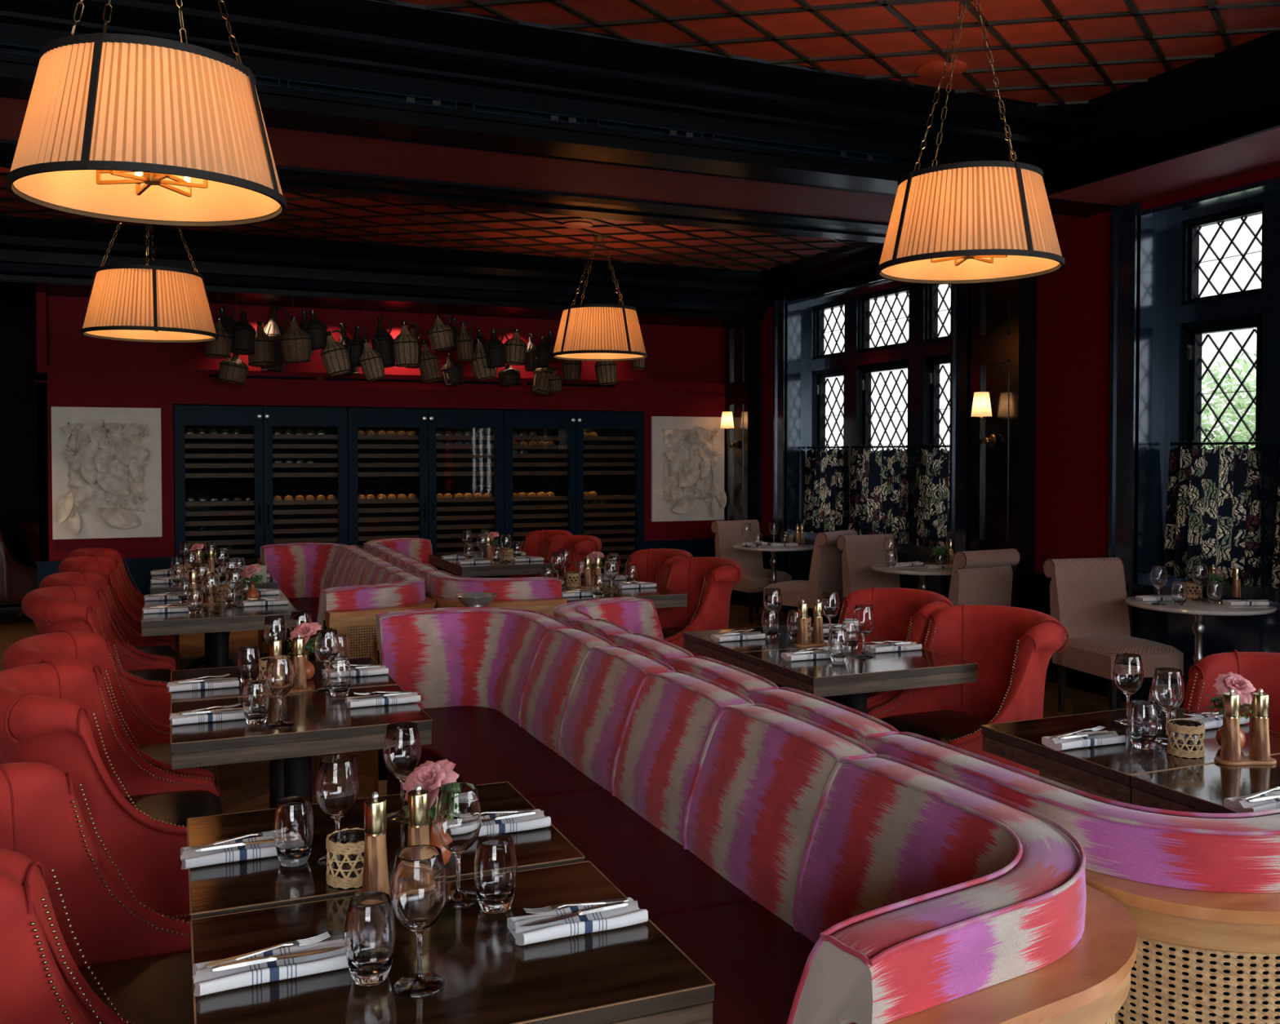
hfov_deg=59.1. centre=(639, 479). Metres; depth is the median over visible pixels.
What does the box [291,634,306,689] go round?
mill
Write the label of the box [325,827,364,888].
candle holder
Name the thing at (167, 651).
seat cushion
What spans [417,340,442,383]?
demijohn
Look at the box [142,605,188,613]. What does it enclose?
napkin
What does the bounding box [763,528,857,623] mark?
slipper chair
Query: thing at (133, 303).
pendant lamp
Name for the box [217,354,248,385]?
demijohn
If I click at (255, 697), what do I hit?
tumbler
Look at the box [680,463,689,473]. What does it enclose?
flower
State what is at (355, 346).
demijohn
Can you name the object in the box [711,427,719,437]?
flower
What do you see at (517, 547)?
tumbler
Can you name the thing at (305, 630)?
vase
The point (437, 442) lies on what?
wine bottle
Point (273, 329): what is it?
demijohn
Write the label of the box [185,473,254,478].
shelf
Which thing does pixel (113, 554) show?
velvet armchair
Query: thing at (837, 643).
tumbler
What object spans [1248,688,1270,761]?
mill
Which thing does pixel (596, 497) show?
shelf
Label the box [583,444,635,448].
shelf
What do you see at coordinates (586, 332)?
pendant lamp
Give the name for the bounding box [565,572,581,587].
candle holder
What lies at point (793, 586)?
seat cushion
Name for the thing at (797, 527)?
mill
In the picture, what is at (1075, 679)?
baseboard
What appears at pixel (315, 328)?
demijohn
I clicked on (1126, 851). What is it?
cushion
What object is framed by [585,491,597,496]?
wine bottle
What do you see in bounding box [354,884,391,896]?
tray
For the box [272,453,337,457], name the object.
shelf
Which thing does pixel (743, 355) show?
pilaster
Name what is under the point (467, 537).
wine glass
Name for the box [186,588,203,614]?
tumbler
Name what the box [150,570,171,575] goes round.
napkin
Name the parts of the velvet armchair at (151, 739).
nailhead trim, seat rail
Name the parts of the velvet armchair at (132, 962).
nailhead trim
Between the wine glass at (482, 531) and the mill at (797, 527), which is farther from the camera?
the mill at (797, 527)
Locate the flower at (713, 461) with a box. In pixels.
[708,446,724,467]
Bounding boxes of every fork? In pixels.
[146,603,186,608]
[172,674,230,682]
[176,703,240,714]
[190,831,273,849]
[205,932,330,968]
[247,598,284,599]
[350,664,381,666]
[353,691,412,695]
[480,808,536,814]
[523,897,628,914]
[717,628,754,635]
[787,646,827,653]
[871,640,911,644]
[1053,725,1105,737]
[1184,711,1218,716]
[1238,786,1279,799]
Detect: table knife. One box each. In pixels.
[147,606,180,608]
[148,594,177,595]
[175,678,235,683]
[178,708,243,715]
[195,839,274,852]
[212,946,343,971]
[245,598,283,601]
[351,665,380,669]
[351,692,411,699]
[481,811,535,822]
[522,902,627,926]
[564,591,591,592]
[623,582,649,584]
[720,632,756,635]
[791,650,828,653]
[873,641,912,646]
[1058,732,1116,739]
[1193,714,1223,721]
[1246,795,1279,801]
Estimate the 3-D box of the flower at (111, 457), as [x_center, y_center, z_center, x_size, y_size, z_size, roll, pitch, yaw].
[-4.601,-0.192,9.872,0.054,0.076,0.094,1,2,44]
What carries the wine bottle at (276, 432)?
on the wine cabinet at (206, 465)
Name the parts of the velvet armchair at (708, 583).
nailhead trim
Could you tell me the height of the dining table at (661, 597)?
0.749 m
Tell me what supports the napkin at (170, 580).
on the dining table at (155, 588)
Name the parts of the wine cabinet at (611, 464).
cabinet door, handle, cabinet door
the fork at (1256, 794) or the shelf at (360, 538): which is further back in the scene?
the shelf at (360, 538)
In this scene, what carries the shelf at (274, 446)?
attached to the wine cabinet at (206, 465)
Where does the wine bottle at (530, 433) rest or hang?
in the wine cabinet at (611, 464)
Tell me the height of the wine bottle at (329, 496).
0.077 m
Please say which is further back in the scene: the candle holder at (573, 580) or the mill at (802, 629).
the candle holder at (573, 580)
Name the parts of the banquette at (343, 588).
corner post, seat, corner post, cane panel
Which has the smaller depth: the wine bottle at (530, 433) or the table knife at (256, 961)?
the table knife at (256, 961)
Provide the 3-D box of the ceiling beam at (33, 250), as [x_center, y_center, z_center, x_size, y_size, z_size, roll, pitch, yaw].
[-2.879,-1.953,9.795,9.416,0.660,0.560,-1,1,-23]
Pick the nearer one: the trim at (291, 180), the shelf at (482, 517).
the trim at (291, 180)
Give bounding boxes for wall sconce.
[720,411,737,449]
[970,391,996,447]
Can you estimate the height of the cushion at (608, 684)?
0.444 m
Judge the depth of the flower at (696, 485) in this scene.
12.04 m
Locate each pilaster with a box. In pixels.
[724,320,761,607]
[969,276,1037,609]
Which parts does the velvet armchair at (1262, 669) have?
nailhead trim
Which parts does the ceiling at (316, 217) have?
panel, panel, panel, panel, panel, panel, panel, panel, panel, panel, panel, panel, panel, panel, panel, panel, panel, panel, panel, panel, panel, panel, panel, panel, panel, panel, panel, panel, panel, panel, panel, panel, panel, panel, panel, panel, panel, panel, panel, panel, panel, panel, panel, panel, panel, panel, panel, panel, panel, panel, panel, panel, panel, panel, panel, panel, panel, panel, panel, panel, panel, panel, panel, panel, panel, panel, panel, panel, panel, panel, panel, panel, panel, panel, panel, panel, panel, panel, panel, panel, panel, panel, panel, panel, panel, panel, panel, panel, panel, panel, panel, panel, panel, panel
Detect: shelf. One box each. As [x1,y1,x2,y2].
[184,434,253,439]
[184,444,253,448]
[184,453,253,458]
[184,463,253,468]
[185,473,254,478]
[185,501,254,506]
[185,511,254,516]
[185,520,254,526]
[185,529,254,536]
[185,539,254,546]
[201,549,254,555]
[201,559,254,564]
[272,434,337,439]
[272,444,337,448]
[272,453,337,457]
[272,462,337,467]
[272,472,337,477]
[272,499,337,505]
[272,509,337,515]
[272,518,337,524]
[272,528,337,533]
[272,537,337,543]
[357,435,418,439]
[357,444,419,448]
[357,453,419,457]
[357,462,419,467]
[357,471,419,476]
[358,498,419,503]
[358,507,419,513]
[358,516,419,522]
[358,525,419,532]
[358,534,419,541]
[435,435,493,439]
[435,444,494,448]
[435,453,494,457]
[435,462,494,466]
[436,471,494,475]
[436,497,494,502]
[436,506,494,511]
[436,515,494,520]
[436,524,494,529]
[436,533,480,538]
[436,542,493,547]
[436,551,484,554]
[442,570,455,574]
[512,435,567,440]
[512,444,567,448]
[512,453,567,457]
[512,462,567,466]
[512,471,567,475]
[512,496,567,501]
[512,505,568,510]
[512,513,568,519]
[513,522,568,528]
[513,530,568,537]
[513,541,524,545]
[583,436,635,440]
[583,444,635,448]
[583,453,635,457]
[583,462,635,466]
[583,471,635,475]
[583,495,635,500]
[583,503,635,508]
[583,511,635,517]
[583,520,635,525]
[583,528,635,534]
[592,563,627,568]
[599,537,635,542]
[600,546,635,551]
[600,554,631,559]
[600,571,625,576]
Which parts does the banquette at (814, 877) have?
corner post, seat, cane panel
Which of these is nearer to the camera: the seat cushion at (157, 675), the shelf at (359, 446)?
the seat cushion at (157, 675)
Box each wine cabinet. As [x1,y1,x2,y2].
[173,404,347,568]
[346,407,503,577]
[502,409,644,576]
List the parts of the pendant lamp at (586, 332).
chain, chain, lamp shade, chain, chain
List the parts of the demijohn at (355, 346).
wicker handle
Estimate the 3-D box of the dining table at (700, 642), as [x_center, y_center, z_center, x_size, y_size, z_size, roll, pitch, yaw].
[0.675,1.105,5.271,0.775,0.749,0.593,-1,1,-22]
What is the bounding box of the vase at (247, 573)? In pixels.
[241,564,262,600]
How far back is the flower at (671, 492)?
11.93 m
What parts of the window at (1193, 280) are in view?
pane, pane, pane, pane, pane, pane, pane, pane, pane, pane, pane, pane, pane, pane, pane, pane, pane, pane, pane, sash, pane, pane, pane, pane, pane, pane, pane, pane, pane, pane, pane, pane, pane, pane, pane, pane, pane, pane, pane, pane, pane, pane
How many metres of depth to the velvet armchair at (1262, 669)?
3.79 m
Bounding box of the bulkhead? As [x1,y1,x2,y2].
[0,280,764,328]
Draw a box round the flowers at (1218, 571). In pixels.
[1201,568,1228,588]
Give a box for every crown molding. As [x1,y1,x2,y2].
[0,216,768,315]
[757,241,889,308]
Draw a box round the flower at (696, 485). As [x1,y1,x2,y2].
[688,476,706,494]
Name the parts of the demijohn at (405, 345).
wicker handle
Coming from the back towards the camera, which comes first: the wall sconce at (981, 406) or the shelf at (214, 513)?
the shelf at (214, 513)
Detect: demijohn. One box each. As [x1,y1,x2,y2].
[204,317,232,359]
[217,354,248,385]
[218,300,237,333]
[229,311,256,355]
[248,321,275,367]
[260,305,288,372]
[280,316,311,363]
[298,311,313,354]
[302,310,328,350]
[320,330,351,377]
[337,323,359,376]
[347,325,366,367]
[359,337,385,381]
[370,316,395,368]
[391,321,418,367]
[405,324,422,368]
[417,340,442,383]
[426,308,456,351]
[440,352,463,386]
[451,311,459,351]
[455,321,474,361]
[470,338,497,381]
[473,329,486,351]
[484,328,505,368]
[497,364,520,386]
[503,328,527,365]
[524,315,537,371]
[532,355,552,395]
[536,335,549,368]
[543,331,558,363]
[548,368,562,392]
[561,360,582,381]
[595,360,617,385]
[631,358,646,370]
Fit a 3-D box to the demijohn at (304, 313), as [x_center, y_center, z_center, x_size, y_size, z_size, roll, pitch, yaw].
[-3.130,-1.405,10.540,0.156,0.461,0.150,1,1,30]
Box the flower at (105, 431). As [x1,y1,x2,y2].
[100,426,114,437]
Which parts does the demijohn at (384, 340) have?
wicker handle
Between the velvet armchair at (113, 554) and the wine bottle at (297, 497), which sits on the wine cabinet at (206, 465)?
the wine bottle at (297, 497)
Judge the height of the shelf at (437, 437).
0.042 m
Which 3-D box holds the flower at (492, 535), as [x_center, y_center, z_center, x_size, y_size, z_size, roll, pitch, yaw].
[-1.216,0.532,9.216,0.142,0.217,0.126,1,2,43]
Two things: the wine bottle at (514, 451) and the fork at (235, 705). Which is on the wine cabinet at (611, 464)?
the wine bottle at (514, 451)
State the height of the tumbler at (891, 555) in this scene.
0.130 m
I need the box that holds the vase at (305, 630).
[284,622,321,680]
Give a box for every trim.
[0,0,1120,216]
[0,94,1088,217]
[0,139,888,243]
[47,365,724,395]
[208,374,614,387]
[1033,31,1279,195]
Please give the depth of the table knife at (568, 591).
6.73 m
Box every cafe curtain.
[802,445,844,533]
[848,444,908,544]
[912,444,949,548]
[1163,440,1262,587]
[1271,464,1279,589]
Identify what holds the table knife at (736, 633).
on the napkin at (717, 638)
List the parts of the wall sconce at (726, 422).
lamp shade, arm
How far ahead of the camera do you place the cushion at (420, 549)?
9.63 m
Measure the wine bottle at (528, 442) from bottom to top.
0.077 m
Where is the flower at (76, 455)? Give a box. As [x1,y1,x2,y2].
[59,437,84,464]
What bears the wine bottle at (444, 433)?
in the wine cabinet at (383, 464)
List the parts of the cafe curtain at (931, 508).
rod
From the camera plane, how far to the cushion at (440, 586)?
6.57 m
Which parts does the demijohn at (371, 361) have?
wicker handle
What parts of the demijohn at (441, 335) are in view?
wicker handle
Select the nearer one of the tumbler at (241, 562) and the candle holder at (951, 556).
the tumbler at (241, 562)
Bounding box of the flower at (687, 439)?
[680,430,695,447]
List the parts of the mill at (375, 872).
knob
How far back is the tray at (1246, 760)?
3.08 m
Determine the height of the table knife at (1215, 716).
0.006 m
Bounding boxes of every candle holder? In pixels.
[183,564,191,577]
[213,584,225,601]
[258,657,267,680]
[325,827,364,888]
[501,548,513,560]
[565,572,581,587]
[788,534,793,543]
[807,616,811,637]
[949,554,954,564]
[1166,719,1204,758]
[1186,581,1203,598]
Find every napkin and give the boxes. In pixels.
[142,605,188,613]
[143,595,178,601]
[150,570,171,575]
[150,577,189,584]
[166,677,239,693]
[168,707,245,725]
[180,835,277,870]
[192,938,348,996]
[238,589,279,596]
[242,599,288,606]
[321,665,388,679]
[345,692,420,708]
[440,555,465,559]
[457,560,490,564]
[478,808,551,836]
[506,897,648,946]
[511,557,543,562]
[561,591,592,597]
[604,575,626,580]
[617,582,656,589]
[711,631,764,642]
[742,542,767,546]
[770,542,798,546]
[781,649,830,662]
[810,626,841,634]
[864,642,921,653]
[895,561,923,567]
[924,564,953,568]
[1041,730,1125,751]
[1135,595,1173,601]
[1181,713,1249,729]
[1222,600,1269,605]
[1223,791,1279,813]
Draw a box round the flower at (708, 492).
[703,484,716,506]
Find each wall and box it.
[0,294,38,511]
[0,511,39,608]
[35,292,724,595]
[48,295,725,383]
[173,404,174,527]
[760,165,1279,665]
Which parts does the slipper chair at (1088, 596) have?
leg, backrest, leg, leg, seat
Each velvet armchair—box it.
[0,531,37,604]
[0,660,223,922]
[0,762,194,1023]
[0,872,102,1023]
[2,630,219,796]
[21,584,175,727]
[39,570,179,671]
[58,555,180,667]
[67,546,179,650]
[507,529,572,577]
[535,534,601,577]
[622,547,692,586]
[655,555,742,666]
[795,586,953,713]
[866,603,1068,780]
[1119,649,1279,809]
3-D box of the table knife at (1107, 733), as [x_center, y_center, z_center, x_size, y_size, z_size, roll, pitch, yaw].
[1.309,0.745,3.294,0.205,0.006,0.019,0,1,-19]
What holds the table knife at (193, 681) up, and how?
on the napkin at (171, 686)
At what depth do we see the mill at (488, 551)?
9.02 m
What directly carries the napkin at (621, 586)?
on the dining table at (661, 597)
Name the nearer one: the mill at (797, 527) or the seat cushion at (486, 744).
the seat cushion at (486, 744)
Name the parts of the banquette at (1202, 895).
cane panel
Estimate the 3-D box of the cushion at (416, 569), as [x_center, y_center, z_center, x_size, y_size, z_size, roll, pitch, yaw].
[-1.370,0.780,7.407,0.247,0.444,0.485,-1,1,-22]
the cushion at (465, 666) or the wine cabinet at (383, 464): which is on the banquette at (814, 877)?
the cushion at (465, 666)
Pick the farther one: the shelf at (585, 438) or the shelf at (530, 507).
the shelf at (585, 438)
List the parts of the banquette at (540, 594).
corner post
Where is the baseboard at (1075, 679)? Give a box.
[759,594,1126,702]
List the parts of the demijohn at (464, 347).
wicker handle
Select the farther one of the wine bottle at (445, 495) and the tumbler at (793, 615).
the wine bottle at (445, 495)
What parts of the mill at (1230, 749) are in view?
knob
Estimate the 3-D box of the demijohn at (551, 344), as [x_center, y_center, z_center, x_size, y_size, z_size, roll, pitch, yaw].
[-0.908,-1.423,11.459,0.170,0.467,0.170,-1,1,-30]
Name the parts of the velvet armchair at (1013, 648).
nailhead trim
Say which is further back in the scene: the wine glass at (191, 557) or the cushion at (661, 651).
the wine glass at (191, 557)
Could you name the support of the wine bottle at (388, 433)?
on the wine cabinet at (383, 464)
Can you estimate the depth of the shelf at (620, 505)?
11.85 m
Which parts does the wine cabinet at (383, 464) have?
cabinet door, handle, cabinet door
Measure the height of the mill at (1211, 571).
0.196 m
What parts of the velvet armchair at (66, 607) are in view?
nailhead trim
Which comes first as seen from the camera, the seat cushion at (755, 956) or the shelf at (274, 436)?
the seat cushion at (755, 956)
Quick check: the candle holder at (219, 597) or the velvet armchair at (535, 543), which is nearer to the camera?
the candle holder at (219, 597)
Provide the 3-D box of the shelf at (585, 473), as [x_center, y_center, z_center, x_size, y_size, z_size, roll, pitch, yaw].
[-0.341,-0.073,11.848,0.657,0.042,0.020,-1,1,-22]
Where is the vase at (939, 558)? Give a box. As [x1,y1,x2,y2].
[930,541,947,564]
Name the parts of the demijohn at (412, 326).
wicker handle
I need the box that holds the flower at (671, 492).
[662,484,679,505]
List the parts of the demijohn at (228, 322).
wicker handle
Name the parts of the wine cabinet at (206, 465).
cabinet door, handle, handle, cabinet door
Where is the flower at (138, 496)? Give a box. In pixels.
[133,490,149,506]
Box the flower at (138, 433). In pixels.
[134,422,150,437]
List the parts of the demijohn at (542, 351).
wicker handle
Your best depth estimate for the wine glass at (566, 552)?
7.51 m
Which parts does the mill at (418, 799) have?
knob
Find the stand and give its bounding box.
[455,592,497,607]
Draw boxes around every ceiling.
[0,167,859,271]
[381,0,1279,111]
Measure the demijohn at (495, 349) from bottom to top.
0.576 m
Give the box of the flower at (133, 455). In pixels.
[120,443,151,473]
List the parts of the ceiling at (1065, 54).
panel, panel, panel, panel, panel, panel, panel, panel, panel, panel, panel, panel, panel, panel, panel, panel, panel, panel, panel, panel, panel, panel, panel, panel, panel, panel, panel, panel, panel, panel, panel, panel, panel, panel, panel, panel, panel, panel, panel, panel, panel, panel, panel, panel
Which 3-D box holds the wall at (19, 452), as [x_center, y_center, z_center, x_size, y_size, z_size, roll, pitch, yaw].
[-7.291,-0.513,11.584,2.600,3.700,0.200,-1,1,-22]
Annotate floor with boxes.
[0,602,1129,813]
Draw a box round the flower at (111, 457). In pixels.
[107,453,119,462]
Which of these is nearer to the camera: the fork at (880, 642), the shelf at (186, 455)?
the fork at (880, 642)
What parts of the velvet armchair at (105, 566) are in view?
nailhead trim, seat rail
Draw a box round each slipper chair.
[711,519,791,624]
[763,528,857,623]
[836,533,900,598]
[948,548,1020,606]
[1042,556,1183,712]
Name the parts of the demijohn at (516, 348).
wicker handle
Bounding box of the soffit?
[0,97,1081,224]
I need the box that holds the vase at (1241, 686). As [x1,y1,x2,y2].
[1204,671,1256,747]
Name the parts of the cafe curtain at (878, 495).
rod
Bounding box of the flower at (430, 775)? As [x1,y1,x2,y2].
[399,759,459,865]
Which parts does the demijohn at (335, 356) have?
wicker handle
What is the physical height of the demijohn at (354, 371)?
0.656 m
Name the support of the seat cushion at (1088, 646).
on the slipper chair at (1088, 596)
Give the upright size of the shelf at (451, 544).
0.042 m
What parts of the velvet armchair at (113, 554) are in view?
backrest, nailhead trim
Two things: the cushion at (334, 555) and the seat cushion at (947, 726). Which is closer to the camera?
the seat cushion at (947, 726)
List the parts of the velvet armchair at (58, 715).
nailhead trim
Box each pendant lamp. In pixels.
[5,0,286,227]
[80,222,217,342]
[551,234,647,361]
[876,0,1064,284]
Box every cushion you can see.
[78,951,194,1023]
[124,668,171,683]
[124,790,222,826]
[135,645,178,671]
[136,742,217,787]
[260,543,343,598]
[286,597,319,633]
[324,545,358,589]
[331,548,365,587]
[339,552,373,586]
[348,556,383,586]
[360,561,394,585]
[363,542,383,552]
[369,538,432,568]
[370,546,395,559]
[372,566,406,584]
[376,608,567,724]
[381,551,406,564]
[392,557,420,569]
[405,564,436,577]
[417,706,603,799]
[420,571,561,600]
[520,628,611,753]
[526,789,752,918]
[553,598,662,643]
[560,647,670,793]
[570,620,628,642]
[608,634,689,666]
[613,672,749,846]
[648,900,814,1023]
[661,627,684,639]
[666,657,773,702]
[685,706,868,927]
[741,568,791,578]
[748,689,891,750]
[764,580,808,592]
[792,757,1086,1023]
[795,691,880,709]
[864,734,1279,893]
[875,710,989,746]
[1062,635,1182,656]
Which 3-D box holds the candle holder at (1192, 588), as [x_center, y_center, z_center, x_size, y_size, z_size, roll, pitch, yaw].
[3.285,0.653,6.692,0.097,0.092,0.097,-1,2,-39]
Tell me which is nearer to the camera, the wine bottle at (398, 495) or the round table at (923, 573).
the round table at (923, 573)
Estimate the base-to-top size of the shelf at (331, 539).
0.042 m
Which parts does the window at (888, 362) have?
pane, pane, pane, pane, pane, pane, pane, pane, sash, pane, pane, pane, pane, pane, pane, pane, pane, pane, pane, pane, pane, pane, pane, pane, pane, pane, pane, pane, pane, pane, pane, pane, pane, pane, pane, pane, pane, pane, pane, pane, pane, pane, pane, pane, pane, pane, pane, sash, pane, pane, pane, pane, pane, pane, pane, pane, pane, pane, pane, pane, pane, pane, pane, pane, pane, pane, pane, pane, pane, pane, pane, pane, pane, pane, pane, pane, pane, pane, sash, pane, pane, pane, pane, pane, pane, pane, pane, pane, pane, pane, pane, pane, pane, pane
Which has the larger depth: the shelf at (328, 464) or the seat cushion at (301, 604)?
the shelf at (328, 464)
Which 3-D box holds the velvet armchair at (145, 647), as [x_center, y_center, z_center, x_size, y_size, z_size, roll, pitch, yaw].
[-2.959,0.988,6.321,0.708,0.937,0.685,-1,1,-23]
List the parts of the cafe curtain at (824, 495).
rod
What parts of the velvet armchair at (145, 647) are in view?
nailhead trim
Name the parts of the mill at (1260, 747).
knob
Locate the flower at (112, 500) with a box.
[104,492,131,508]
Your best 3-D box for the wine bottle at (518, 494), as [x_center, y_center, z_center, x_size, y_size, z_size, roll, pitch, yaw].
[-1.253,0.164,11.672,0.077,0.077,0.314,-1,1,-22]
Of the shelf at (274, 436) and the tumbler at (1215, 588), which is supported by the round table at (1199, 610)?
the tumbler at (1215, 588)
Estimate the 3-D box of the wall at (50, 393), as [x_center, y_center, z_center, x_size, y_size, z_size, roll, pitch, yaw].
[-2.554,-0.232,12.448,7.010,3.100,3.040,-1,1,-22]
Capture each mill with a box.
[189,568,197,589]
[195,547,201,563]
[203,568,213,603]
[207,546,214,573]
[268,635,281,691]
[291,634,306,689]
[361,791,389,894]
[407,784,429,846]
[484,534,491,559]
[583,555,591,586]
[594,555,600,575]
[795,524,799,545]
[796,600,808,644]
[800,524,804,544]
[812,599,823,644]
[946,539,953,564]
[1208,564,1217,577]
[1220,688,1241,761]
[1231,565,1240,595]
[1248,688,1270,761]
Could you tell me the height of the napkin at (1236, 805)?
0.031 m
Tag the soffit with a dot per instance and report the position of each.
(289, 148)
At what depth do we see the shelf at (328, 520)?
10.67 m
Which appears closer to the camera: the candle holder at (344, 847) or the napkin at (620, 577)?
the candle holder at (344, 847)
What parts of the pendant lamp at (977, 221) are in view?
chain, lamp arm, chain, lamp arm, lamp shade, lamp arm, lamp arm, chain, chain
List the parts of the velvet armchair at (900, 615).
nailhead trim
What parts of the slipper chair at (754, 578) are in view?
backrest, leg, leg, seat, leg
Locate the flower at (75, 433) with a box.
[61,423,79,439]
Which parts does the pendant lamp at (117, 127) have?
chain, chain, lamp arm, lamp arm, lamp shade, lamp arm, lamp arm, lamp arm, chain, lamp arm, chain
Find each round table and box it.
[732,542,813,626]
[871,562,952,591]
[1125,594,1276,665]
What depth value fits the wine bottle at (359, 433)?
10.89 m
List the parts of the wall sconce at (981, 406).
lamp shade, arm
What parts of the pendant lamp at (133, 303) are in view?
chain, lamp shade, chain, chain, chain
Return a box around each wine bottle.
[184,429,193,434]
[186,496,195,502]
[195,429,205,434]
[197,496,206,502]
[208,429,217,434]
[208,496,218,502]
[219,429,229,434]
[220,496,230,501]
[231,429,241,434]
[231,495,241,501]
[243,495,253,501]
[272,430,281,434]
[272,458,281,463]
[272,495,281,500]
[282,430,293,434]
[283,458,293,463]
[283,495,293,500]
[293,430,303,435]
[293,458,303,463]
[293,494,304,500]
[304,430,314,435]
[304,458,314,463]
[304,494,314,500]
[315,430,324,435]
[315,494,325,500]
[325,494,336,499]
[357,431,364,435]
[358,493,365,499]
[364,431,375,435]
[364,493,374,499]
[375,431,386,435]
[375,493,386,499]
[385,431,395,435]
[385,493,395,498]
[395,431,405,435]
[395,493,406,498]
[405,431,416,435]
[405,493,417,498]
[435,431,442,435]
[435,440,443,444]
[436,493,443,497]
[441,493,452,497]
[442,431,452,435]
[442,440,453,444]
[451,431,462,435]
[451,493,463,497]
[452,440,462,444]
[461,431,471,435]
[462,440,472,444]
[462,493,472,497]
[471,431,482,435]
[471,492,482,497]
[481,492,492,497]
[512,449,518,453]
[515,492,526,497]
[516,431,526,435]
[516,440,526,444]
[516,449,527,453]
[524,492,536,497]
[525,431,536,435]
[525,440,536,444]
[534,440,545,444]
[534,491,546,497]
[543,491,554,496]
[544,440,554,444]
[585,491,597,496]
[586,432,597,436]
[595,499,606,504]
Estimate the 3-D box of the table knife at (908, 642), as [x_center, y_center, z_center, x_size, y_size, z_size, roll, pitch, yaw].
[1.093,0.709,4.870,0.205,0.006,0.019,-1,1,-25]
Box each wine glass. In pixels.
[178,542,191,559]
[183,551,198,583]
[194,563,209,599]
[201,573,219,614]
[204,542,217,572]
[214,547,228,580]
[222,558,238,577]
[226,568,243,608]
[262,615,286,646]
[264,655,294,728]
[288,611,311,634]
[314,629,339,693]
[315,754,359,866]
[382,721,422,822]
[390,844,447,997]
[434,782,481,907]
[462,530,472,544]
[476,533,488,559]
[480,529,489,555]
[500,534,511,562]
[551,552,564,586]
[559,548,572,582]
[574,560,584,580]
[604,559,618,595]
[607,553,620,587]
[741,523,751,546]
[763,588,782,635]
[768,521,778,543]
[820,591,839,639]
[853,604,874,658]
[884,537,896,566]
[1112,653,1143,725]
[1150,565,1167,605]
[1151,667,1184,745]
[1191,563,1208,601]
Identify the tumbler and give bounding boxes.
[170,556,182,570]
[171,564,185,585]
[177,579,189,603]
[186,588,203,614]
[217,555,229,575]
[223,581,239,604]
[234,557,244,571]
[237,645,260,683]
[240,576,250,598]
[242,680,269,724]
[273,795,314,867]
[327,657,351,697]
[337,634,348,657]
[344,891,395,986]
[463,543,474,559]
[473,833,517,914]
[491,546,502,564]
[511,542,521,558]
[541,566,554,577]
[591,574,604,597]
[625,564,638,583]
[753,533,762,547]
[761,608,778,638]
[780,530,789,543]
[786,610,798,640]
[827,628,848,662]
[841,618,859,650]
[885,550,896,568]
[1127,700,1158,749]
[1148,685,1177,729]
[1171,581,1187,605]
[1206,580,1222,604]
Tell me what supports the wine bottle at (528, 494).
on the wine cabinet at (611, 464)
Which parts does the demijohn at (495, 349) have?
wicker handle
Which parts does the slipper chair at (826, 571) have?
seat, backrest, leg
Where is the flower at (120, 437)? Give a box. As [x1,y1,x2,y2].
[106,422,137,449]
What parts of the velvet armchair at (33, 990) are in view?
nailhead trim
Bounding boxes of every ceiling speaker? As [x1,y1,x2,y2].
[563,221,592,228]
[915,59,967,79]
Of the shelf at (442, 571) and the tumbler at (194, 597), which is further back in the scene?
the shelf at (442, 571)
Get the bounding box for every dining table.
[141,600,297,668]
[143,588,288,668]
[150,573,277,668]
[151,566,270,670]
[170,657,397,808]
[170,684,432,804]
[186,782,585,919]
[190,861,715,1023]
[429,552,534,577]
[444,556,556,577]
[554,575,643,587]
[561,585,688,608]
[683,622,890,692]
[741,640,977,718]
[981,707,1279,813]
[1130,754,1279,818]
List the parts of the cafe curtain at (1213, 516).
rod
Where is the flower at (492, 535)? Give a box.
[487,532,499,549]
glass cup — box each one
[214,585,224,598]
[502,549,512,558]
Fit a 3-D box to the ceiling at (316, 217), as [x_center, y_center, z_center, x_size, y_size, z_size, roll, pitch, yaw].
[-2.675,-2.212,9.939,9.900,0.388,7.900,-1,1,-22]
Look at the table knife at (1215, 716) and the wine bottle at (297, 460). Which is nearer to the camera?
the table knife at (1215, 716)
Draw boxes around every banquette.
[257,542,435,754]
[363,537,567,619]
[373,607,1137,1023]
[553,596,1279,1023]
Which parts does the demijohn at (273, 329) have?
wicker handle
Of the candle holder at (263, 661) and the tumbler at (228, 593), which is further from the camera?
the tumbler at (228, 593)
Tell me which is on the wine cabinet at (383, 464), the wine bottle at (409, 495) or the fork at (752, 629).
the wine bottle at (409, 495)
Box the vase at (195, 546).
[189,543,206,559]
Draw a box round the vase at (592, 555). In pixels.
[583,551,604,584]
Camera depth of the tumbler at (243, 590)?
6.66 m
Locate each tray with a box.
[185,602,216,605]
[268,686,311,695]
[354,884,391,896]
[579,586,591,588]
[792,641,827,647]
[1213,755,1276,765]
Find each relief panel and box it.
[51,406,162,539]
[650,416,726,521]
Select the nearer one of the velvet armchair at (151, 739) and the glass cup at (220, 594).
the velvet armchair at (151, 739)
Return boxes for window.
[773,277,971,624]
[1106,176,1279,708]
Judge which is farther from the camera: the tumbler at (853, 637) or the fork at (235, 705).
the tumbler at (853, 637)

